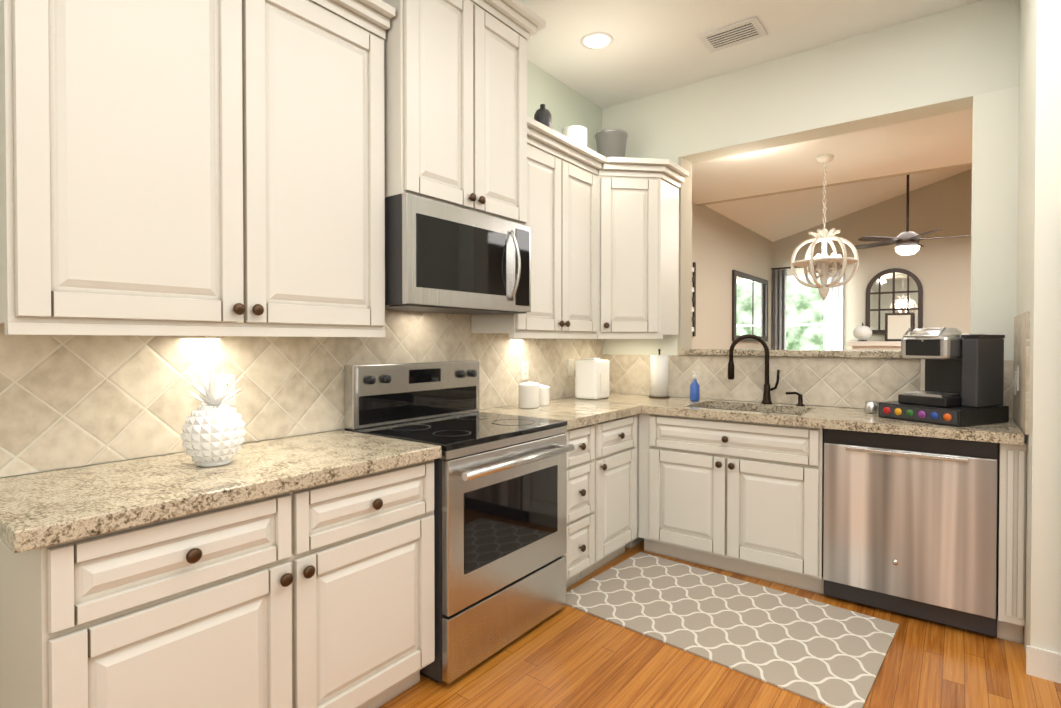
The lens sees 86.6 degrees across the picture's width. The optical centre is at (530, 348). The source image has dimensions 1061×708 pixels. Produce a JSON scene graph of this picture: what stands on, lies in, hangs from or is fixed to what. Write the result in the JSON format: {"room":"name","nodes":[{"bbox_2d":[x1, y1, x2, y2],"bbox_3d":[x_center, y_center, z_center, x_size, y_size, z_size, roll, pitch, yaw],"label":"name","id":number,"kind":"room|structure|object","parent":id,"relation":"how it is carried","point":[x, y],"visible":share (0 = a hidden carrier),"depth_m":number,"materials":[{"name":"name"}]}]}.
{"room":"kitchen","nodes":[
{"label":"kitchen","id":0,"kind":"room"},
{"bbox_2d":[0,60,772,477],"bbox_3d":[0.329,-0.900,4.097,0.150,4.300,10.300,1,1,37],"label":"wall","id":1,"kind":"structure","parent":0,"point":[723,246],"depth_m":6.07,"materials":[{"name":"beige paint"}]},
{"bbox_2d":[0,0,394,336],"bbox_3d":[-1.039,-0.681,1.844,0.374,1.285,1.197,1,1,37],"label":"upper cabinet","id":2,"kind":"object","parent":1,"relation":"attached to","point":[192,167],"visible":1,"depth_m":1.67,"materials":[{"name":"paint"}]},
{"bbox_2d":[0,310,602,476],"bbox_3d":[-0.498,0.081,2.887,0.011,0.533,3.444,1,1,37],"label":"backsplash","id":3,"kind":"structure","parent":1,"relation":"attached to","point":[67,401],"depth_m":1.97,"materials":[{"name":"tile"}]},
{"bbox_2d":[201,374,234,404],"bbox_3d":[-1.129,0.154,2.040,0.008,0.114,0.116,1,1,37],"label":"outlet","id":4,"kind":"object","parent":3,"relation":"attached to","point":[231,380],"visible":0.29,"depth_m":2.07,"materials":[{"name":"white plastic"}]},
{"bbox_2d":[521,361,528,379],"bbox_3d":[-0.034,0.137,3.481,0.008,0.114,0.070,1,1,37],"label":"electrical outlet","id":5,"kind":"object","parent":3,"relation":"attached to","point":[524,370],"visible":1,"depth_m":3.47,"materials":[{"name":"white plastic"}]},
{"bbox_2d":[568,359,573,375],"bbox_3d":[0.282,0.133,3.894,0.011,0.114,0.070,1,1,37],"label":"outlet","id":6,"kind":"object","parent":3,"relation":"attached to","point":[570,367],"visible":1,"depth_m":3.89,"materials":[{"name":"white plastic"}]},
{"bbox_2d":[382,0,545,224],"bbox_3d":[-0.392,-1.132,2.620,0.459,1.041,0.950,1,1,37],"label":"upper cabinet","id":7,"kind":"object","parent":1,"relation":"attached to","point":[455,89],"visible":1,"depth_m":2.46,"materials":[{"name":"paint"}]},
{"bbox_2d":[385,193,530,314],"bbox_3d":[-0.383,-0.391,2.622,0.483,0.438,0.804,1,1,37],"label":"microwave","id":8,"kind":"object","parent":7,"relation":"attached to","point":[440,257],"visible":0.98,"depth_m":2.40,"materials":[{"name":"silver metal"}]},
{"bbox_2d":[471,116,605,338],"bbox_3d":[0.073,-0.623,3.309,0.374,1.135,0.836,1,1,37],"label":"upper cabinet","id":9,"kind":"object","parent":1,"relation":"attached to","point":[562,196],"visible":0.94,"depth_m":3.20,"materials":[{"name":"paint"}]},
{"bbox_2d":[534,104,551,128],"bbox_3d":[0.070,-1.286,3.197,0.100,0.190,0.100,1,1,37],"label":"decorative vase","id":10,"kind":"object","parent":9,"relation":"on","point":[542,115],"visible":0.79,"depth_m":3.16,"materials":[{"name":"grey ceramic"}]},
{"bbox_2d":[562,125,586,146],"bbox_3d":[0.271,-1.273,3.446,0.154,0.160,0.154,1,1,37],"label":"decorative jar","id":11,"kind":"object","parent":9,"relation":"on","point":[577,133],"visible":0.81,"depth_m":3.38,"materials":[{"name":"white ceramic"}]},
{"bbox_2d":[692,262,695,335],"bbox_3d":[1.566,-0.492,5.586,0.018,0.750,0.360,1,1,37],"label":"wall sign","id":12,"kind":"object","parent":1,"relation":"attached to","point":[694,299],"visible":0.38,"depth_m":5.70,"materials":[{"name":"black wood"}]},
{"bbox_2d":[732,270,767,340],"bbox_3d":[2.857,-0.512,7.273,0.032,0.850,1.490,1,1,37],"label":"window","id":13,"kind":"structure","parent":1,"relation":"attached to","point":[749,304],"depth_m":7.14,"materials":[{"name":"brown"}]},
{"bbox_2d":[771,266,803,269],"bbox_3d":[3.849,-1.133,7.787,0.975,0.024,0.024,1,1,37],"label":"curtain rod","id":14,"kind":"object","parent":1,"relation":"attached to","point":[785,268],"visible":0.27,"depth_m":7.97,"materials":[{"name":"black metal"}]},
{"bbox_2d":[772,269,786,348],"bbox_3d":[3.551,0.019,8.036,0.186,2.270,0.056,1,1,37],"label":"curtain","id":15,"kind":"object","parent":14,"relation":"hanging from","point":[779,303],"visible":0.5,"depth_m":8.01,"materials":[{"name":"grey fabric"}]},
{"bbox_2d":[823,265,843,349],"bbox_3d":[4.101,0.024,7.618,0.245,2.270,0.056,1,1,37],"label":"curtain","id":16,"kind":"object","parent":14,"relation":"hanging from","point":[834,319],"depth_m":7.60,"materials":[{"name":"white fabric"}]},
{"bbox_2d":[379,540,1060,707],"bbox_3d":[0.300,1.335,1.068,3.900,0.100,5.400,1,1,37],"label":"floor","id":17,"kind":"structure","parent":0,"point":[566,656],"depth_m":2.19,"materials":[{"name":"brown wood"}]},
{"bbox_2d":[0,460,434,707],"bbox_3d":[-0.918,0.842,1.815,0.643,0.869,1.125,1,1,37],"label":"base cabinet","id":18,"kind":"object","parent":17,"relation":"on","point":[321,596],"visible":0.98,"depth_m":1.52,"materials":[{"name":"paint"}]},
{"bbox_2d":[0,430,441,552],"bbox_3d":[-0.931,0.384,1.790,0.627,0.045,1.178,1,1,37],"label":"countertop","id":19,"kind":"structure","parent":18,"relation":"on","point":[42,509],"depth_m":1.54,"materials":[{"name":"stone"}]},
{"bbox_2d":[180,368,245,466],"bbox_3d":[-0.986,0.211,1.755,0.187,0.301,0.188,1,1,37],"label":"pineapple","id":20,"kind":"object","parent":19,"relation":"on","point":[213,433],"visible":1,"depth_m":1.71,"materials":[{"name":"white ceramic"}]},
{"bbox_2d":[344,360,574,683],"bbox_3d":[-0.291,0.670,2.564,0.700,1.195,0.802,1,1,37],"label":"range","id":21,"kind":"object","parent":17,"relation":"on","point":[500,530],"visible":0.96,"depth_m":2.40,"materials":[{"name":"silver metal"}]},
{"bbox_2d":[564,424,593,587],"bbox_3d":[0.021,0.828,3.051,0.643,0.869,0.320,1,1,37],"label":"base cabinet","id":22,"kind":"object","parent":17,"relation":"on","point":[579,554],"visible":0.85,"depth_m":2.88,"materials":[{"name":"paint"}]},
{"bbox_2d":[479,397,642,429],"bbox_3d":[0.168,0.368,3.233,0.630,0.045,0.810,1,1,37],"label":"countertop","id":23,"kind":"structure","parent":22,"relation":"on","point":[574,412],"depth_m":3.15,"materials":[{"name":"stone"}]},
{"bbox_2d":[518,381,539,408],"bbox_3d":[-0.008,0.266,3.261,0.128,0.155,0.128,1,1,37],"label":"canister","id":24,"kind":"object","parent":23,"relation":"on","point":[528,394],"visible":1,"depth_m":3.21,"materials":[{"name":"white ceramic"}]},
{"bbox_2d":[540,384,549,405],"bbox_3d":[0.067,0.280,3.393,0.103,0.125,0.103,1,1,37],"label":"canister","id":25,"kind":"object","parent":23,"relation":"on","point":[544,395],"visible":0.58,"depth_m":3.35,"materials":[{"name":"white ceramic"}]},
{"bbox_2d":[581,414,636,578],"bbox_3d":[0.274,0.824,3.383,0.643,0.869,0.505,1,1,37],"label":"base cabinet","id":26,"kind":"object","parent":17,"relation":"on","point":[615,486],"depth_m":3.18,"materials":[{"name":"paint"}]},
{"bbox_2d":[625,414,643,548],"bbox_3d":[0.594,0.819,3.844,0.595,0.869,0.609,1,1,37],"label":"base cabinet","id":27,"kind":"object","parent":17,"relation":"on","point":[634,542],"visible":0.11,"depth_m":3.43,"materials":[{"name":"paint"}]},
{"bbox_2d":[638,413,824,593],"bbox_3d":[1.221,0.825,3.338,1.008,0.869,0.632,1,1,37],"label":"base cabinet","id":28,"kind":"object","parent":17,"relation":"on","point":[743,498],"visible":0.96,"depth_m":3.07,"materials":[{"name":"paint"}]},
{"bbox_2d":[573,393,1023,444],"bbox_3d":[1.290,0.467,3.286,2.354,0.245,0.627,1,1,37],"label":"countertop","id":29,"kind":"structure","parent":28,"relation":"on","point":[839,418],"depth_m":2.92,"materials":[{"name":"stone"}]},
{"bbox_2d":[575,358,609,399],"bbox_3d":[0.420,0.202,3.796,0.175,0.272,0.190,1,1,37],"label":"canister","id":30,"kind":"object","parent":29,"relation":"on","point":[592,378],"visible":1,"depth_m":3.73,"materials":[{"name":"white ceramic"}]},
{"bbox_2d":[649,349,669,397],"bbox_3d":[0.882,0.170,3.853,0.140,0.334,0.140,1,1,37],"label":"paper towel","id":31,"kind":"object","parent":29,"relation":"on","point":[659,376],"visible":1,"depth_m":3.80,"materials":[{"name":"white paper"}]},
{"bbox_2d":[690,371,699,400],"bbox_3d":[1.055,0.245,3.618,0.060,0.190,0.065,1,1,37],"label":"soap bottle","id":32,"kind":"object","parent":29,"relation":"on","point":[694,390],"visible":1,"depth_m":3.60,"materials":[{"name":"blue plastic"}]},
{"bbox_2d":[728,334,779,403],"bbox_3d":[1.381,0.127,3.485,0.288,0.428,0.135,1,1,37],"label":"faucet","id":33,"kind":"object","parent":29,"relation":"on","point":[767,395],"visible":1,"depth_m":3.47,"materials":[{"name":"brown metal"}]},
{"bbox_2d":[786,392,804,405],"bbox_3d":[1.584,0.301,3.368,0.102,0.083,0.062,1,1,37],"label":"soap dispenser","id":34,"kind":"object","parent":29,"relation":"on","point":[800,399],"visible":1,"depth_m":3.35,"materials":[{"name":"brown metal"}]},
{"bbox_2d":[865,401,877,413],"bbox_3d":[1.824,0.317,3.012,0.064,0.060,0.064,1,1,37],"label":"metal cup","id":35,"kind":"object","parent":29,"relation":"on","point":[871,407],"visible":1,"depth_m":2.99,"materials":[{"name":"silver metal"}]},
{"bbox_2d":[878,327,1008,426],"bbox_3d":[2.009,0.124,2.752,0.403,0.452,0.374,0,1,-25],"label":"coffee maker","id":36,"kind":"object","parent":29,"relation":"on","point":[962,380],"visible":1,"depth_m":2.63,"materials":[{"name":"black plastic"}]},
{"bbox_2d":[566,552,898,707],"bbox_3d":[0.901,1.262,2.694,1.340,0.008,0.840,1,1,41],"label":"rug","id":37,"kind":"object","parent":17,"relation":"on","point":[830,656],"visible":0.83,"depth_m":2.56,"materials":[{"name":"grey fabric"}]},
{"bbox_2d":[823,429,997,636],"bbox_3d":[1.897,0.828,2.830,0.673,0.864,0.592,1,1,37],"label":"dishwasher","id":38,"kind":"object","parent":17,"relation":"on","point":[910,525],"visible":0.96,"depth_m":2.58,"materials":[{"name":"silver metal"}]},
{"bbox_2d":[996,441,1026,643],"bbox_3d":[2.221,0.833,2.600,0.114,0.869,0.586,1,1,37],"label":"cabinet filler","id":39,"kind":"object","parent":17,"relation":"on","point":[1011,529],"visible":0.65,"depth_m":2.38,"materials":[{"name":"paint"}]},
{"bbox_2d":[519,0,980,108],"bbox_3d":[0.440,-1.815,1.050,4.000,0.100,5.600,1,1,37],"label":"ceiling","id":40,"kind":"structure","parent":0,"point":[656,46],"depth_m":3.20,"materials":[{"name":"white paint"}]},
{"bbox_2d":[580,32,612,49],"bbox_3d":[0.386,-1.787,3.277,0.190,0.006,0.190,1,1,37],"label":"recessed light","id":41,"kind":"object","parent":40,"relation":"in","point":[596,40],"visible":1,"depth_m":3.27,"materials":[{"name":"white glass"}]},
{"bbox_2d":[698,16,766,52],"bbox_3d":[1.152,-1.782,3.210,0.320,0.014,0.220,1,1,37],"label":"ceiling vent","id":42,"kind":"object","parent":40,"relation":"in","point":[746,30],"visible":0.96,"depth_m":3.19,"materials":[{"name":"white metal"}]},
{"bbox_2d":[602,0,1019,421],"bbox_3d":[1.584,-0.269,3.590,2.470,3.050,0.200,1,1,37],"label":"wall","id":43,"kind":"structure","parent":0,"point":[962,58],"depth_m":3.17,"materials":[{"name":"white paint"}]},
{"bbox_2d":[597,157,688,338],"bbox_3d":[0.627,-0.629,3.791,0.672,1.135,0.606,1,1,37],"label":"upper cabinet","id":44,"kind":"object","parent":43,"relation":"attached to","point":[638,248],"visible":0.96,"depth_m":3.59,"materials":[{"name":"paint"}]},
{"bbox_2d":[595,128,627,157],"bbox_3d":[0.537,-1.307,3.746,0.220,0.220,0.267,1,1,37],"label":"bucket","id":45,"kind":"object","parent":44,"relation":"on","point":[610,142],"visible":0.81,"depth_m":3.66,"materials":[{"name":"grey"}]},
{"bbox_2d":[679,349,902,357],"bbox_3d":[1.751,0.031,3.520,1.572,0.039,0.355,1,1,37],"label":"bar ledge","id":46,"kind":"object","parent":43,"relation":"on","point":[824,353],"visible":0.62,"depth_m":3.39,"materials":[{"name":"stone"}]},
{"bbox_2d":[603,354,1012,417],"bbox_3d":[1.484,0.197,3.539,2.356,0.286,0.011,1,1,37],"label":"backsplash","id":47,"kind":"structure","parent":43,"relation":"attached to","point":[848,382],"depth_m":3.46,"materials":[{"name":"tile"}]},
{"bbox_2d":[692,109,971,203],"bbox_3d":[3.246,-1.493,3.506,5.200,0.100,1.700,1,1,37],"label":"ceiling","id":48,"kind":"structure","parent":0,"point":[939,141],"depth_m":4.33,"materials":[{"name":"white paint"}]},
{"bbox_2d":[791,154,858,299],"bbox_3d":[2.235,-0.907,4.281,0.444,1.090,0.452,1,1,37],"label":"chandelier","id":49,"kind":"object","parent":48,"relation":"hanging from","point":[823,262],"visible":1,"depth_m":4.25,"materials":[{"name":"white wood"}]},
{"bbox_2d":[696,163,971,205],"bbox_3d":[3.784,-2.251,4.206,5.200,1.600,0.080,1,1,37],"label":"wall","id":50,"kind":"structure","parent":0,"point":[889,176],"depth_m":4.99,"materials":[{"name":"beige paint"}]},
{"bbox_2d":[705,165,971,241],"bbox_3d":[4.668,-2.285,5.368,5.200,1.560,3.000,1,1,37],"label":"ceiling","id":51,"kind":"structure","parent":0,"point":[773,218],"depth_m":6.78,"materials":[{"name":"white paint"}]},
{"bbox_2d":[854,175,970,255],"bbox_3d":[3.935,-1.476,5.842,1.064,1.032,1.050,1,1,37],"label":"ceiling fan","id":52,"kind":"object","parent":51,"relation":"hanging from","point":[907,242],"visible":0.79,"depth_m":5.78,"materials":[{"name":"black"}]},
{"bbox_2d":[772,169,971,349],"bbox_3d":[5.621,-0.929,6.637,5.500,4.300,0.150,1,1,37],"label":"wall","id":53,"kind":"structure","parent":0,"point":[940,268],"depth_m":7.08,"materials":[{"name":"beige paint"}]},
{"bbox_2d":[786,274,823,349],"bbox_3d":[3.838,-0.329,7.885,0.700,1.390,0.028,1,1,37],"label":"window","id":54,"kind":"structure","parent":53,"relation":"in","point":[804,317],"depth_m":7.89,"materials":[{"name":"white"}]},
{"bbox_2d":[865,268,922,333],"bbox_3d":[4.672,-0.607,7.244,0.620,0.840,0.035,1,1,37],"label":"arched mirror","id":55,"kind":"object","parent":53,"relation":"attached to","point":[895,290],"visible":0.85,"depth_m":7.24,"materials":[{"name":"brown mirror"}]},
{"bbox_2d":[1016,0,1060,652],"bbox_3d":[2.229,-0.256,2.471,0.090,3.050,0.799,1,1,37],"label":"wall","id":56,"kind":"structure","parent":0,"point":[1039,238],"depth_m":2.17,"materials":[{"name":"white paint"}]},
{"bbox_2d":[1013,312,1029,434],"bbox_3d":[2.227,0.100,2.558,0.011,0.503,0.648,1,1,37],"label":"backsplash","id":57,"kind":"structure","parent":56,"relation":"attached to","point":[1022,362],"depth_m":2.42,"materials":[{"name":"tile"}]},
{"bbox_2d":[1013,371,1015,394],"bbox_3d":[2.319,0.166,2.697,0.011,0.114,0.070,1,1,37],"label":"outlet","id":58,"kind":"object","parent":57,"relation":"attached to","point":[1014,382],"visible":0.92,"depth_m":2.68,"materials":[{"name":"white plastic"}]},
{"bbox_2d":[1016,365,1018,390],"bbox_3d":[2.241,0.138,2.593,0.008,0.114,0.070,1,1,37],"label":"outlet","id":59,"kind":"object","parent":57,"relation":"attached to","point":[1017,378],"visible":1,"depth_m":2.57,"materials":[{"name":"white plastic"}]},
{"bbox_2d":[1048,650,1060,682],"bbox_3d":[2.266,1.214,2.453,0.012,0.110,0.811,1,1,37],"label":"baseboard","id":60,"kind":"structure","parent":56,"relation":"attached to","point":[1055,657],"depth_m":2.14,"materials":[{"name":"white wood"}]},
{"bbox_3d":[4.013,1.293,4.713,5.400,0.100,4.900,1,1,37],"label":"floor","id":61,"kind":"structure","parent":0,"visible":0},
{"bbox_2d":[848,341,900,349],"bbox_3d":[4.572,0.565,7.093,0.960,1.300,0.418,1,1,37],"label":"console","id":62,"kind":"object","parent":61,"relation":"on","point":[875,345],"visible":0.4,"depth_m":7.04,"materials":[{"name":"white"}]},
{"bbox_2d":[853,323,871,340],"bbox_3d":[4.296,-0.208,7.282,0.220,0.240,0.220,1,1,37],"label":"pumpkin","id":63,"kind":"object","parent":62,"relation":"on","point":[862,333],"visible":1,"depth_m":7.22,"materials":[{"name":"white ceramic"}]},
{"bbox_2d":[885,313,913,340],"bbox_3d":[4.651,-0.265,7.104,0.300,0.359,0.033,1,1,37],"label":"framed artwork","id":64,"kind":"object","parent":62,"relation":"on","point":[898,326],"visible":0.86,"depth_m":7.10,"materials":[{"name":"brown paper"}]}
]}

